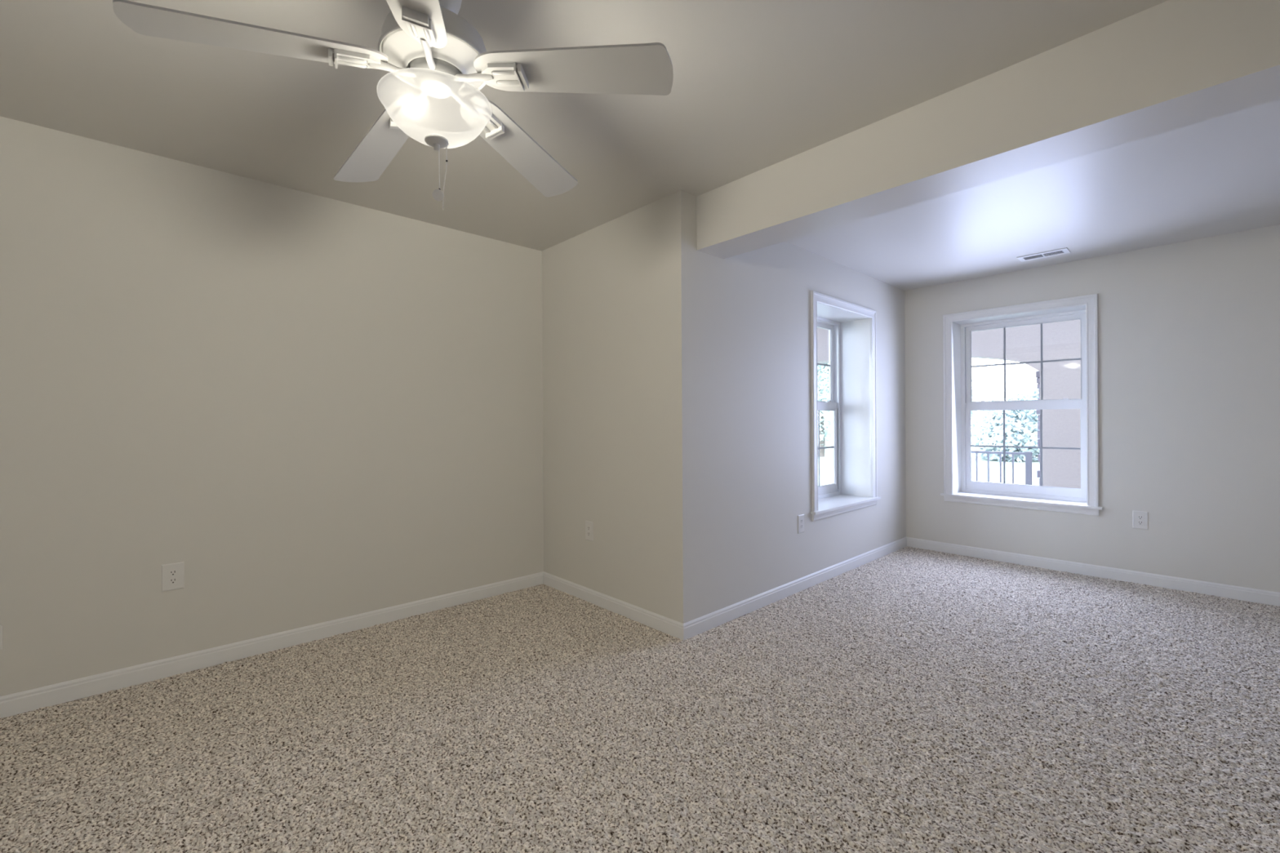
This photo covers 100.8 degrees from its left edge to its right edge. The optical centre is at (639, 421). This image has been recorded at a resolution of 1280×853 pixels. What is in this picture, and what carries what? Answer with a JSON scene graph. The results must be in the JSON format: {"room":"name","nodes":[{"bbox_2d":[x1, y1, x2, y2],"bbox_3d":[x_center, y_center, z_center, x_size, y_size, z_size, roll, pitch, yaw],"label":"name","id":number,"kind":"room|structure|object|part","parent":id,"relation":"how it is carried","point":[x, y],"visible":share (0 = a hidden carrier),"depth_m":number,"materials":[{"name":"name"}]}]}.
{"room":"empty bedroom","nodes":[
{"label":"empty bedroom","id":0,"kind":"room"},
{"bbox_2d":[0,115,543,696],"bbox_3d":[-2.046,-0.026,2.894,3.735,2.512,0.150,0,0,-43],"label":"wall","id":1,"kind":"structure","parent":0,"point":[323,409],"depth_m":2.73,"materials":[{"name":"white paint"}]},
{"bbox_2d":[0,624,3,649],"bbox_3d":[-2.691,0.899,2.185,0.080,0.100,0.007,0,0,-43],"label":"wall plate","id":2,"kind":"object","parent":1,"relation":"attached to","point":[1,626],"visible":1,"depth_m":2.21,"materials":[{"name":"white plastic"}]},
{"bbox_2d":[161,561,184,591],"bbox_3d":[-2.270,0.753,2.575,0.083,0.129,0.007,0,0,-43],"label":"wall outlet","id":3,"kind":"object","parent":1,"relation":"attached to","point":[172,574],"visible":1,"depth_m":2.57,"materials":[{"name":"white plastic"}]},
{"bbox_2d":[168,577,177,584],"bbox_3d":[-2.269,0.773,2.574,0.034,0.028,0.002,0,0,-43],"label":"receptacle","id":4,"kind":"object","parent":3,"relation":"attached to","point":[171,580],"depth_m":2.57,"materials":[{"name":"white plastic"}]},
{"bbox_2d":[168,569,177,576],"bbox_3d":[-2.269,0.734,2.574,0.034,0.028,0.002,0,0,-43],"label":"receptacle","id":5,"kind":"object","parent":3,"relation":"attached to","point":[171,572],"depth_m":2.57,"materials":[{"name":"white plastic"}]},
{"bbox_2d":[0,571,543,718],"bbox_3d":[-1.983,1.185,2.835,3.435,0.088,0.013,0,0,-43],"label":"baseboard","id":6,"kind":"structure","parent":1,"relation":"attached to","point":[22,702],"depth_m":2.73,"materials":[{"name":"white paint"}]},
{"bbox_2d":[542,190,701,623],"bbox_3d":[-0.195,-0.038,3.534,0.150,2.512,1.428,0,0,-43],"label":"wall","id":7,"kind":"structure","parent":0,"point":[620,317],"depth_m":3.30,"materials":[{"name":"white paint"}]},
{"bbox_2d":[585,520,593,541],"bbox_3d":[-0.345,0.739,3.586,0.007,0.129,0.083,0,0,-43],"label":"wall outlet","id":8,"kind":"object","parent":7,"relation":"attached to","point":[588,525],"visible":1,"depth_m":3.58,"materials":[{"name":"white plastic"}]},
{"bbox_2d":[542,571,683,640],"bbox_3d":[-0.243,1.174,3.475,0.013,0.088,1.441,0,0,-43],"label":"baseboard","id":9,"kind":"structure","parent":7,"relation":"attached to","point":[673,628],"depth_m":3.35,"materials":[{"name":"white paint"}]},
{"bbox_2d":[696,0,1279,258],"bbox_3d":[1.747,-1.150,1.700,0.250,0.308,3.910,0,0,-43],"label":"beam","id":10,"kind":"structure","parent":7,"relation":"attached to","point":[1168,65],"depth_m":1.93,"materials":[{"name":"grey paint"}]},
{"bbox_2d":[0,546,1279,852],"bbox_3d":[1.065,1.258,2.031,7.111,0.107,5.638,0,0,-43],"label":"floor","id":11,"kind":"structure","parent":0,"point":[906,700],"depth_m":2.06,"materials":[{"name":"carpet"}]},
{"bbox_2d":[0,0,1279,290],"bbox_3d":[1.042,-1.377,2.021,7.091,0.245,5.638,0,0,-43],"label":"ceiling","id":12,"kind":"structure","parent":0,"point":[757,85],"depth_m":2.23,"materials":[{"name":"grey paint"}]},
{"bbox_2d":[112,0,673,209],"bbox_3d":[-0.601,-0.939,1.494,1.264,0.702,1.242,0,0,-43],"label":"ceiling fan","id":13,"kind":"object","parent":12,"relation":"hanging from","point":[438,64],"visible":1,"depth_m":1.39,"materials":[{"name":"white wood"}]},
{"bbox_3d":[-0.908,-0.926,1.283,0.538,0.088,0.149,0,0,-26],"label":"blade","id":14,"kind":"part","parent":13,"relation":"part of","materials":[{"name":"grey wood"}]},
{"bbox_3d":[-0.700,-0.940,1.403,0.216,0.050,0.064,0,0,-28],"label":"blade arm","id":15,"kind":"part","parent":13,"relation":"part of","materials":[{"name":"white metal"}]},
{"bbox_3d":[-0.855,-0.913,1.738,0.160,0.116,0.538,0,0,-43],"label":"blade","id":16,"kind":"part","parent":13,"relation":"part of","materials":[{"name":"grey wood"}]},
{"bbox_3d":[-0.679,-0.934,1.576,0.067,0.062,0.218,0,0,-43],"label":"blade arm","id":17,"kind":"part","parent":13,"relation":"part of","materials":[{"name":"white metal"}]},
{"bbox_3d":[-0.501,-0.931,1.088,0.149,0.094,0.538,0,0,-13],"label":"blade","id":18,"kind":"part","parent":13,"relation":"part of","materials":[{"name":"grey"}]},
{"bbox_3d":[-0.538,-0.941,1.326,0.064,0.049,0.216,0,0,-11],"label":"blade arm","id":19,"kind":"part","parent":13,"relation":"part of","materials":[{"name":"white metal"}]},
{"bbox_3d":[-0.566,-0.836,1.474,0.298,0.103,0.298,0,0,-43],"label":"lamp shade","id":20,"kind":"part","parent":13,"relation":"part of","materials":[{"name":"white glass"}]},
{"bbox_3d":[-0.559,-0.702,1.474,0.004,0.112,0.004,0,0,-43],"label":"pull chain","id":21,"kind":"part","parent":13,"relation":"part of","materials":[{"name":"white metal"}]},
{"bbox_3d":[-0.543,-0.684,1.474,0.014,0.192,0.004,0,0,0],"label":"pull chain","id":22,"kind":"part","parent":13,"relation":"part of","materials":[{"name":"white metal"}]},
{"bbox_3d":[-0.418,-0.940,1.449,0.216,0.053,0.064,0,0,9],"label":"blade arm","id":23,"kind":"part","parent":13,"relation":"part of","materials":[{"name":"white metal"}]},
{"bbox_3d":[-0.505,-0.940,1.611,0.064,0.052,0.216,0,0,24],"label":"blade arm","id":24,"kind":"part","parent":13,"relation":"part of","materials":[{"name":"white metal"}]},
{"bbox_3d":[-0.399,-0.928,1.827,0.149,0.085,0.538,0,0,22],"label":"blade","id":25,"kind":"part","parent":13,"relation":"part of","materials":[{"name":"grey wood"}]},
{"bbox_3d":[-0.179,-0.931,1.419,0.538,0.084,0.149,0,0,11],"label":"blade","id":26,"kind":"part","parent":13,"relation":"part of","materials":[{"name":"grey wood"}]},
{"bbox_2d":[1016,247,1071,262],"bbox_3d":[3.058,-1.266,4.017,0.152,0.006,0.304,0,0,-43],"label":"ceiling vent","id":27,"kind":"object","parent":12,"relation":"in","point":[1063,251],"visible":1,"depth_m":4.01,"materials":[{"name":"silver metal"}]},
{"bbox_2d":[698,241,906,616],"bbox_3d":[1.329,-0.048,4.226,3.026,2.512,0.370,0,0,-43],"label":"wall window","id":28,"kind":"structure","parent":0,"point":[755,341],"depth_m":3.57,"materials":[{"name":"white paint"}]},
{"bbox_2d":[683,537,906,640],"bbox_3d":[1.407,1.164,4.031,3.189,0.088,0.013,0,0,-43],"label":"baseboard","id":29,"kind":"structure","parent":28,"relation":"attached to","point":[703,624],"depth_m":3.60,"materials":[{"name":"white paint"}]},
{"bbox_2d":[797,514,804,533],"bbox_3d":[1.160,0.733,3.808,0.083,0.129,0.007,0,0,-43],"label":"wall outlet","id":30,"kind":"object","parent":28,"relation":"attached to","point":[800,517],"visible":1,"depth_m":3.80,"materials":[{"name":"white plastic"}]},
{"bbox_2d":[810,290,880,520],"bbox_3d":[1.556,-0.120,4.403,1.128,1.700,0.400,0,0,-43],"label":"window","id":31,"kind":"structure","parent":28,"relation":"attached to","point":[851,402],"depth_m":4.66,"materials":[{"name":"white paint"}]},
{"bbox_3d":[1.430,-0.504,4.536,0.888,0.750,0.030,0,0,-43],"label":"sash","id":32,"kind":"part","parent":31,"relation":"part of","materials":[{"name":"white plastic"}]},
{"bbox_3d":[1.457,0.233,4.512,0.888,0.810,0.032,0,0,-43],"label":"sash","id":33,"kind":"part","parent":31,"relation":"part of","materials":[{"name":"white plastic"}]},
{"bbox_3d":[1.449,-0.111,4.518,0.944,1.578,0.085,0,0,-43],"label":"frame","id":34,"kind":"part","parent":31,"relation":"part of","materials":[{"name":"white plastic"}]},
{"bbox_2d":[817,319,1080,488],"bbox_3d":[4.633,-0.304,7.025,0.350,3.220,14.000,0,0,-43],"label":"wall","id":35,"kind":"structure","parent":0,"point":[1061,428],"depth_m":6.38,"materials":[{"name":"paint"}]},
{"bbox_2d":[904,224,1279,592],"bbox_3d":[3.940,-0.063,3.878,0.330,2.512,4.430,0,0,-43],"label":"wall","id":36,"kind":"structure","parent":0,"point":[1188,331],"depth_m":3.83,"materials":[{"name":"white paint"}]},
{"bbox_2d":[940,293,1102,515],"bbox_3d":[3.264,-0.130,4.568,0.357,1.707,1.124,0,0,-43],"label":"window","id":37,"kind":"structure","parent":36,"relation":"in","point":[958,405],"depth_m":4.59,"materials":[{"name":"white paint"}]},
{"bbox_3d":[3.364,-0.121,4.660,0.085,1.585,0.940,0,0,-43],"label":"frame","id":38,"kind":"part","parent":37,"relation":"part of","materials":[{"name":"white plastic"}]},
{"bbox_3d":[3.379,-0.516,4.676,0.030,0.757,0.884,0,0,-43],"label":"sash","id":39,"kind":"part","parent":37,"relation":"part of","materials":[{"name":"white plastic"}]},
{"bbox_3d":[3.359,0.226,4.655,0.032,0.810,0.884,0,0,-43],"label":"sash","id":40,"kind":"part","parent":37,"relation":"part of","materials":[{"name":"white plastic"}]},
{"bbox_2d":[906,537,1279,606],"bbox_3d":[3.896,1.150,3.682,0.013,0.088,3.910,0,0,-43],"label":"baseboard","id":41,"kind":"structure","parent":36,"relation":"attached to","point":[1253,595],"depth_m":4.02,"materials":[{"name":"white paint"}]},
{"bbox_2d":[1132,511,1148,529],"bbox_3d":[3.689,0.725,3.906,0.007,0.129,0.083,0,0,-43],"label":"wall outlet","id":42,"kind":"object","parent":36,"relation":"attached to","point":[1140,518],"visible":1,"depth_m":3.90,"materials":[{"name":"white plastic"}]},
{"bbox_2d":[1137,520,1143,524],"bbox_3d":[3.688,0.744,3.904,0.002,0.028,0.034,0,0,-43],"label":"receptacle","id":43,"kind":"object","parent":42,"relation":"attached to","point":[1139,522],"depth_m":3.90,"materials":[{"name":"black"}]},
{"bbox_2d":[1137,515,1143,519],"bbox_3d":[3.688,0.705,3.904,0.002,0.028,0.034,0,0,-43],"label":"receptacle","id":44,"kind":"object","parent":42,"relation":"attached to","point":[1139,517],"depth_m":3.90,"materials":[{"name":"white plastic"}]},
{"bbox_3d":[2.657,1.330,5.185,6.265,0.020,14.000,0,0,-43],"label":"floor","id":45,"kind":"structure","parent":0,"visible":0},
{"bbox_2d":[971,450,1032,484],"bbox_3d":[4.235,0.843,7.352,0.060,0.930,1.980,0,0,-43],"label":"porch railing","id":46,"kind":"object","parent":45,"relation":"on","point":[1028,471],"visible":0.16,"depth_m":6.76,"materials":[{"name":"grey metal"}]},
{"bbox_3d":[4.242,0.403,7.341,0.040,0.030,1.950,0,0,-43],"label":"rail","id":47,"kind":"part","parent":46,"relation":"part of","materials":[{"name":"grey"}]},
{"bbox_3d":[4.884,0.840,6.652,0.060,0.930,0.060,0,0,-43],"label":"post","id":48,"kind":"part","parent":46,"relation":"part of","materials":[{"name":"grey"}]},
{"bbox_2d":[1035,370,1039,485],"bbox_3d":[5.228,0.220,6.828,0.246,2.165,0.156,0,0,-43],"label":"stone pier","id":49,"kind":"object","parent":45,"relation":"on","point":[1037,373],"visible":0.1,"depth_m":6.78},
{"label":"outside","id":50,"kind":"structure","parent":0,"visible":0},
{"bbox_2d":[819,432,1039,485],"bbox_3d":[13.242,1.402,22.499,70.000,0.280,65.000,0,0,-43],"label":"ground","id":51,"kind":"structure","parent":50,"point":[825,461],"depth_m":14.24,"materials":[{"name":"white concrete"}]},
{"bbox_2d":[817,363,831,457],"bbox_3d":[6.688,-1.163,19.810,3.653,5.011,3.314,0,0,-14],"label":"tree","id":52,"kind":"object","parent":51,"relation":"on","point":[822,378],"visible":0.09,"depth_m":19.46,"materials":[{"name":"green plant"}]},
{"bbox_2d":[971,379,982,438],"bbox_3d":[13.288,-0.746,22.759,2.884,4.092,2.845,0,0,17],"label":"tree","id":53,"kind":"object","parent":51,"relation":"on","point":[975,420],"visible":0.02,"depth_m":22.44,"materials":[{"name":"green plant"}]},
{"bbox_2d":[971,385,1039,462],"bbox_3d":[12.742,0.091,17.438,3.064,2.508,3.220,0,0,-43],"label":"tree","id":54,"kind":"object","parent":51,"relation":"on","point":[1020,425],"visible":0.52,"depth_m":17.02,"materials":[{"name":"green plant"}]}
]}

